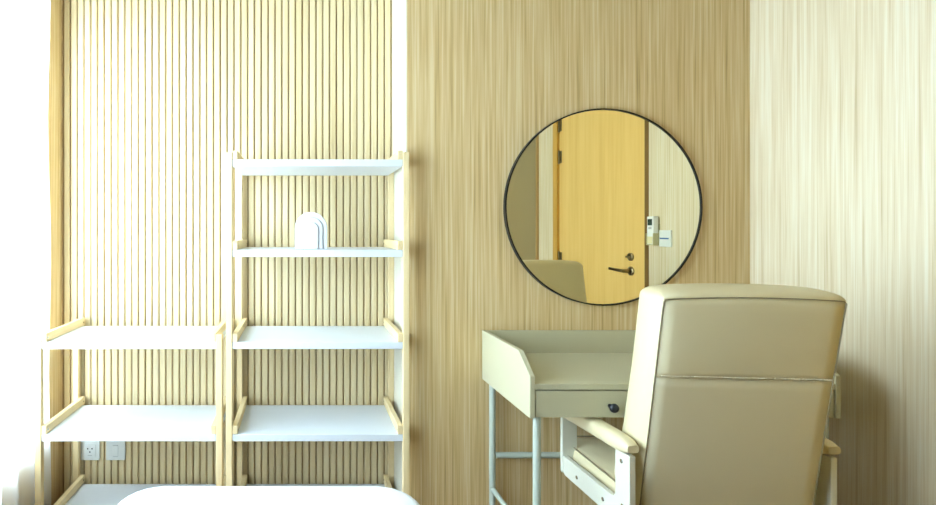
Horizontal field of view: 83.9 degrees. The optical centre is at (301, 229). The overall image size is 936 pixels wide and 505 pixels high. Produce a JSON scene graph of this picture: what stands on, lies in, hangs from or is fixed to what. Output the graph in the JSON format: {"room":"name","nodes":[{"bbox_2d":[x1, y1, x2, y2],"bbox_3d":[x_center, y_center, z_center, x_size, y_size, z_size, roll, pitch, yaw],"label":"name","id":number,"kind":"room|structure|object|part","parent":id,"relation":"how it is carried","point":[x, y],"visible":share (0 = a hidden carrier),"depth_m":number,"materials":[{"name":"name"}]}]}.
{"room":"bedroom","nodes":[
{"label":"bedroom","id":0,"kind":"room"},
{"bbox_2d":[48,0,62,504],"bbox_3d":[-1.196,-0.020,0.175,0.200,2.500,4.150,0,0,0],"label":"wall","id":1,"kind":"structure","parent":0,"point":[55,76],"depth_m":2.19,"materials":[{"name":"brown wood"}]},
{"bbox_2d":[63,0,392,493],"bbox_3d":[-0.438,-0.020,2.362,1.716,2.500,0.250,0,0,0],"label":"wall","id":2,"kind":"structure","parent":0,"point":[157,94],"depth_m":2.24,"materials":[{"name":"brown wood"}]},
{"bbox_2d":[81,441,99,459],"bbox_3d":[-0.964,1.004,2.231,0.086,0.086,0.011,0,0,0],"label":"wall socket","id":3,"kind":"object","parent":2,"relation":"attached to","point":[90,450],"visible":0.98,"depth_m":2.23,"materials":[{"name":"white plastic"}]},
{"bbox_2d":[106,441,125,459],"bbox_3d":[-0.848,1.004,2.231,0.086,0.086,0.011,0,0,0],"label":"switch plate","id":4,"kind":"object","parent":2,"relation":"attached to","point":[115,450],"visible":0.93,"depth_m":2.23,"materials":[{"name":"white plastic"}]},
{"bbox_2d":[407,0,749,504],"bbox_3d":[1.206,-0.020,2.224,1.572,2.500,0.527,0,0,0],"label":"wall","id":5,"kind":"structure","parent":0,"point":[484,77],"depth_m":1.96,"materials":[{"name":"brown wood"}]},
{"bbox_2d":[393,0,406,490],"bbox_3d":[0.419,-0.020,2.105,0.010,2.500,0.288,0,0,0],"label":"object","id":6,"kind":"structure","parent":5,"relation":"attached to","point":[399,6],"depth_m":2.08,"materials":[{"name":"beige"}]},
{"bbox_2d":[503,108,702,305],"bbox_3d":[1.196,-0.091,1.950,0.782,0.782,0.019,0,0,0],"label":"round mirror","id":7,"kind":"object","parent":5,"relation":"attached to","point":[602,206],"visible":0.94,"depth_m":1.94,"materials":[{"name":"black mirror"}]},
{"bbox_2d":[750,0,935,504],"bbox_3d":[1.953,-0.020,0.293,0.323,2.500,4.387,0,0,0],"label":"wall","id":8,"kind":"structure","parent":0,"point":[843,92],"depth_m":1.62,"materials":[{"name":"brown wood"}]},
{"bbox_3d":[0.348,-1.320,0.294,3.488,0.100,4.387,0,0,0],"label":"ceiling","id":9,"kind":"structure","parent":0,"visible":0},
{"bbox_2d":[0,0,50,504],"bbox_3d":[-1.042,-0.025,0.834,0.062,2.487,2.468,0,0,0],"label":"curtain","id":10,"kind":"object","parent":9,"relation":"hanging from","point":[25,256],"visible":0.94,"depth_m":1.86,"materials":[{"name":"fabric"}]},
{"bbox_3d":[0.348,1.280,0.294,3.488,0.100,4.387,0,0,0],"label":"floor","id":11,"kind":"structure","parent":0,"visible":0},
{"bbox_2d":[35,318,233,504],"bbox_3d":[-0.668,0.814,2.055,0.722,0.832,0.340,0,0,0],"label":"shelf unit","id":12,"kind":"object","parent":11,"relation":"on","point":[78,422],"visible":0.87,"depth_m":1.99,"materials":[{"name":"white wood"}]},
{"bbox_3d":[-1.017,0.817,1.897,0.024,0.827,0.024,0,0,0],"label":"post","id":13,"kind":"part","parent":12,"relation":"part of","materials":[{"name":"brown wood"}]},
{"bbox_3d":[-0.994,0.415,2.056,0.020,0.034,0.338,0,0,0],"label":"rail","id":14,"kind":"part","parent":12,"relation":"part of","materials":[{"name":"brown wood"}]},
{"bbox_3d":[-0.994,0.771,2.056,0.020,0.034,0.338,0,0,0],"label":"rail","id":15,"kind":"part","parent":12,"relation":"part of","materials":[{"name":"brown wood"}]},
{"bbox_3d":[-0.994,1.126,2.056,0.020,0.034,0.338,0,0,0],"label":"rail","id":16,"kind":"part","parent":12,"relation":"part of","materials":[{"name":"brown wood"}]},
{"bbox_3d":[-1.017,0.817,2.212,0.024,0.827,0.024,0,0,0],"label":"post","id":17,"kind":"part","parent":12,"relation":"part of","materials":[{"name":"brown wood"}]},
{"bbox_3d":[-0.341,0.415,2.056,0.020,0.034,0.338,0,0,0],"label":"rail","id":18,"kind":"part","parent":12,"relation":"part of","materials":[{"name":"brown wood"}]},
{"bbox_3d":[-0.341,0.771,2.056,0.020,0.034,0.338,0,0,0],"label":"rail","id":19,"kind":"part","parent":12,"relation":"part of","materials":[{"name":"brown wood"}]},
{"bbox_3d":[-0.319,0.817,1.897,0.024,0.827,0.024,0,0,0],"label":"post","id":20,"kind":"part","parent":12,"relation":"part of","materials":[{"name":"brown wood"}]},
{"bbox_3d":[-0.341,1.126,2.056,0.020,0.034,0.338,0,0,0],"label":"rail","id":21,"kind":"part","parent":12,"relation":"part of","materials":[{"name":"brown wood"}]},
{"bbox_3d":[-0.319,0.817,2.212,0.024,0.827,0.024,0,0,0],"label":"post","id":22,"kind":"part","parent":12,"relation":"part of","materials":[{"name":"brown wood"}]},
{"bbox_2d":[118,486,419,504],"bbox_3d":[-0.077,0.924,0.318,0.735,0.612,1.835,0,0,0],"label":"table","id":23,"kind":"object","parent":11,"relation":"on","point":[164,495],"visible":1,"depth_m":1.16,"materials":[{"name":"white fabric"}]},
{"bbox_2d":[226,151,408,494],"bbox_3d":[0.060,0.462,2.055,0.706,1.536,0.340,0,0,0],"label":"shelf unit","id":24,"kind":"object","parent":11,"relation":"on","point":[251,422],"visible":0.93,"depth_m":1.93,"materials":[{"name":"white wood"}]},
{"bbox_3d":[-0.281,0.465,1.897,0.024,1.530,0.024,0,0,0],"label":"post","id":25,"kind":"part","parent":24,"relation":"part of","materials":[{"name":"brown wood"}]},
{"bbox_3d":[-0.258,-0.289,2.056,0.020,0.034,0.338,0,0,0],"label":"rail","id":26,"kind":"part","parent":24,"relation":"part of","materials":[{"name":"brown wood"}]},
{"bbox_3d":[-0.258,0.060,2.056,0.020,0.034,0.338,0,0,0],"label":"rail","id":27,"kind":"part","parent":24,"relation":"part of","materials":[{"name":"brown wood"}]},
{"bbox_3d":[-0.258,0.415,2.056,0.020,0.034,0.338,0,0,0],"label":"rail","id":28,"kind":"part","parent":24,"relation":"part of","materials":[{"name":"brown wood"}]},
{"bbox_3d":[-0.258,0.771,2.056,0.020,0.034,0.338,0,0,0],"label":"rail","id":29,"kind":"part","parent":24,"relation":"part of","materials":[{"name":"brown wood"}]},
{"bbox_3d":[-0.281,0.465,2.212,0.024,1.530,0.024,0,0,0],"label":"post","id":30,"kind":"part","parent":24,"relation":"part of","materials":[{"name":"brown wood"}]},
{"bbox_3d":[-0.258,1.126,2.056,0.020,0.034,0.338,0,0,0],"label":"rail","id":31,"kind":"part","parent":24,"relation":"part of","materials":[{"name":"brown wood"}]},
{"bbox_2d":[295,212,326,248],"bbox_3d":[0.036,0.002,1.964,0.128,0.148,0.062,0,0,0],"label":"ornament","id":32,"kind":"object","parent":24,"relation":"on","point":[313,235],"visible":0.99,"depth_m":1.94,"materials":[{"name":"white ceramic"}]},
{"bbox_3d":[0.379,1.126,2.056,0.020,0.034,0.338,0,0,0],"label":"rail","id":33,"kind":"part","parent":24,"relation":"part of","materials":[{"name":"brown wood"}]},
{"bbox_3d":[0.401,0.465,2.212,0.024,1.530,0.024,0,0,0],"label":"post","id":34,"kind":"part","parent":24,"relation":"part of","materials":[{"name":"brown wood"}]},
{"bbox_3d":[0.379,0.060,2.056,0.020,0.034,0.338,0,0,0],"label":"rail","id":35,"kind":"part","parent":24,"relation":"part of","materials":[{"name":"brown wood"}]},
{"bbox_3d":[0.379,0.415,2.056,0.020,0.034,0.338,0,0,0],"label":"rail","id":36,"kind":"part","parent":24,"relation":"part of","materials":[{"name":"brown wood"}]},
{"bbox_3d":[0.379,0.771,2.056,0.020,0.034,0.338,0,0,0],"label":"rail","id":37,"kind":"part","parent":24,"relation":"part of","materials":[{"name":"brown wood"}]},
{"bbox_3d":[0.379,-0.289,2.056,0.020,0.034,0.338,0,0,0],"label":"rail","id":38,"kind":"part","parent":24,"relation":"part of","materials":[{"name":"brown wood"}]},
{"bbox_3d":[0.401,0.465,1.897,0.024,1.530,0.024,0,0,0],"label":"post","id":39,"kind":"part","parent":24,"relation":"part of","materials":[{"name":"brown wood"}]},
{"bbox_2d":[482,330,840,504],"bbox_3d":[1.206,0.814,1.733,0.978,0.832,0.438,0,0,0],"label":"desk","id":40,"kind":"object","parent":11,"relation":"on","point":[542,373],"visible":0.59,"depth_m":1.72,"materials":[{"name":"beige paint"}]},
{"bbox_3d":[0.749,0.911,1.928,0.024,0.638,0.024,0,0,0],"label":"leg","id":41,"kind":"part","parent":40,"relation":"part of","materials":[{"name":"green metal"}]},
{"bbox_3d":[0.725,0.495,1.746,0.016,0.195,0.411,0,0,0],"label":"panel","id":42,"kind":"part","parent":40,"relation":"part of","materials":[{"name":"beige paint"}]},
{"bbox_3d":[0.749,0.911,1.563,0.024,0.638,0.024,0,0,0],"label":"leg","id":43,"kind":"part","parent":40,"relation":"part of","materials":[{"name":"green metal"}]},
{"bbox_3d":[1.206,0.496,1.944,0.946,0.194,0.017,0,0,0],"label":"panel","id":44,"kind":"part","parent":40,"relation":"part of","materials":[{"name":"beige paint"}]},
{"bbox_3d":[0.970,0.549,1.552,0.468,0.084,0.017,0,0,0],"label":"drawer","id":45,"kind":"part","parent":40,"relation":"part of","materials":[{"name":"beige paint"}]},
{"bbox_3d":[0.970,0.554,1.529,0.029,0.029,0.030,0,0,0],"label":"knob","id":46,"kind":"part","parent":40,"relation":"part of","materials":[{"name":"black metal"}]},
{"bbox_3d":[1.663,0.911,1.563,0.024,0.638,0.024,0,0,0],"label":"leg","id":47,"kind":"part","parent":40,"relation":"part of","materials":[{"name":"beige metal"}]},
{"bbox_3d":[1.442,0.549,1.552,0.468,0.084,0.017,0,0,0],"label":"drawer","id":48,"kind":"part","parent":40,"relation":"part of","materials":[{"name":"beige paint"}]},
{"bbox_3d":[1.687,0.495,1.746,0.016,0.195,0.411,0,0,0],"label":"panel","id":49,"kind":"part","parent":40,"relation":"part of","materials":[{"name":"beige paint"}]},
{"bbox_2d":[560,283,846,504],"bbox_3d":[1.218,0.692,1.564,0.628,1.077,0.572,0,0,0],"label":"armchair","id":50,"kind":"object","parent":11,"relation":"on","point":[729,395],"visible":0.98,"depth_m":1.35,"materials":[{"name":"beige leather"}]},
{"bbox_2d":[573,438,614,492],"bbox_3d":[1.212,0.802,1.643,0.507,0.126,0.385,0,0,0],"label":"seat cushion","id":51,"kind":"object","parent":50,"relation":"on","point":[594,455],"depth_m":1.66,"materials":[{"name":"beige leather"}]},
{"bbox_3d":[0.934,0.752,1.560,0.018,0.220,0.345,0,0,-1],"label":"arm frame","id":52,"kind":"part","parent":50,"relation":"part of","materials":[{"name":"beige paint"}]},
{"bbox_3d":[1.205,0.667,1.379,0.456,0.522,0.091,0,0,5],"label":"panel","id":53,"kind":"part","parent":50,"relation":"part of","materials":[{"name":"beige leather"}]},
{"bbox_3d":[1.200,0.293,1.317,0.450,0.225,0.041,0,0,5],"label":"panel","id":54,"kind":"part","parent":50,"relation":"part of","materials":[{"name":"beige leather"}]},
{"bbox_3d":[1.501,0.752,1.553,0.018,0.220,0.345,0,0,1],"label":"arm frame","id":55,"kind":"part","parent":50,"relation":"part of","materials":[{"name":"beige paint"}]}
]}

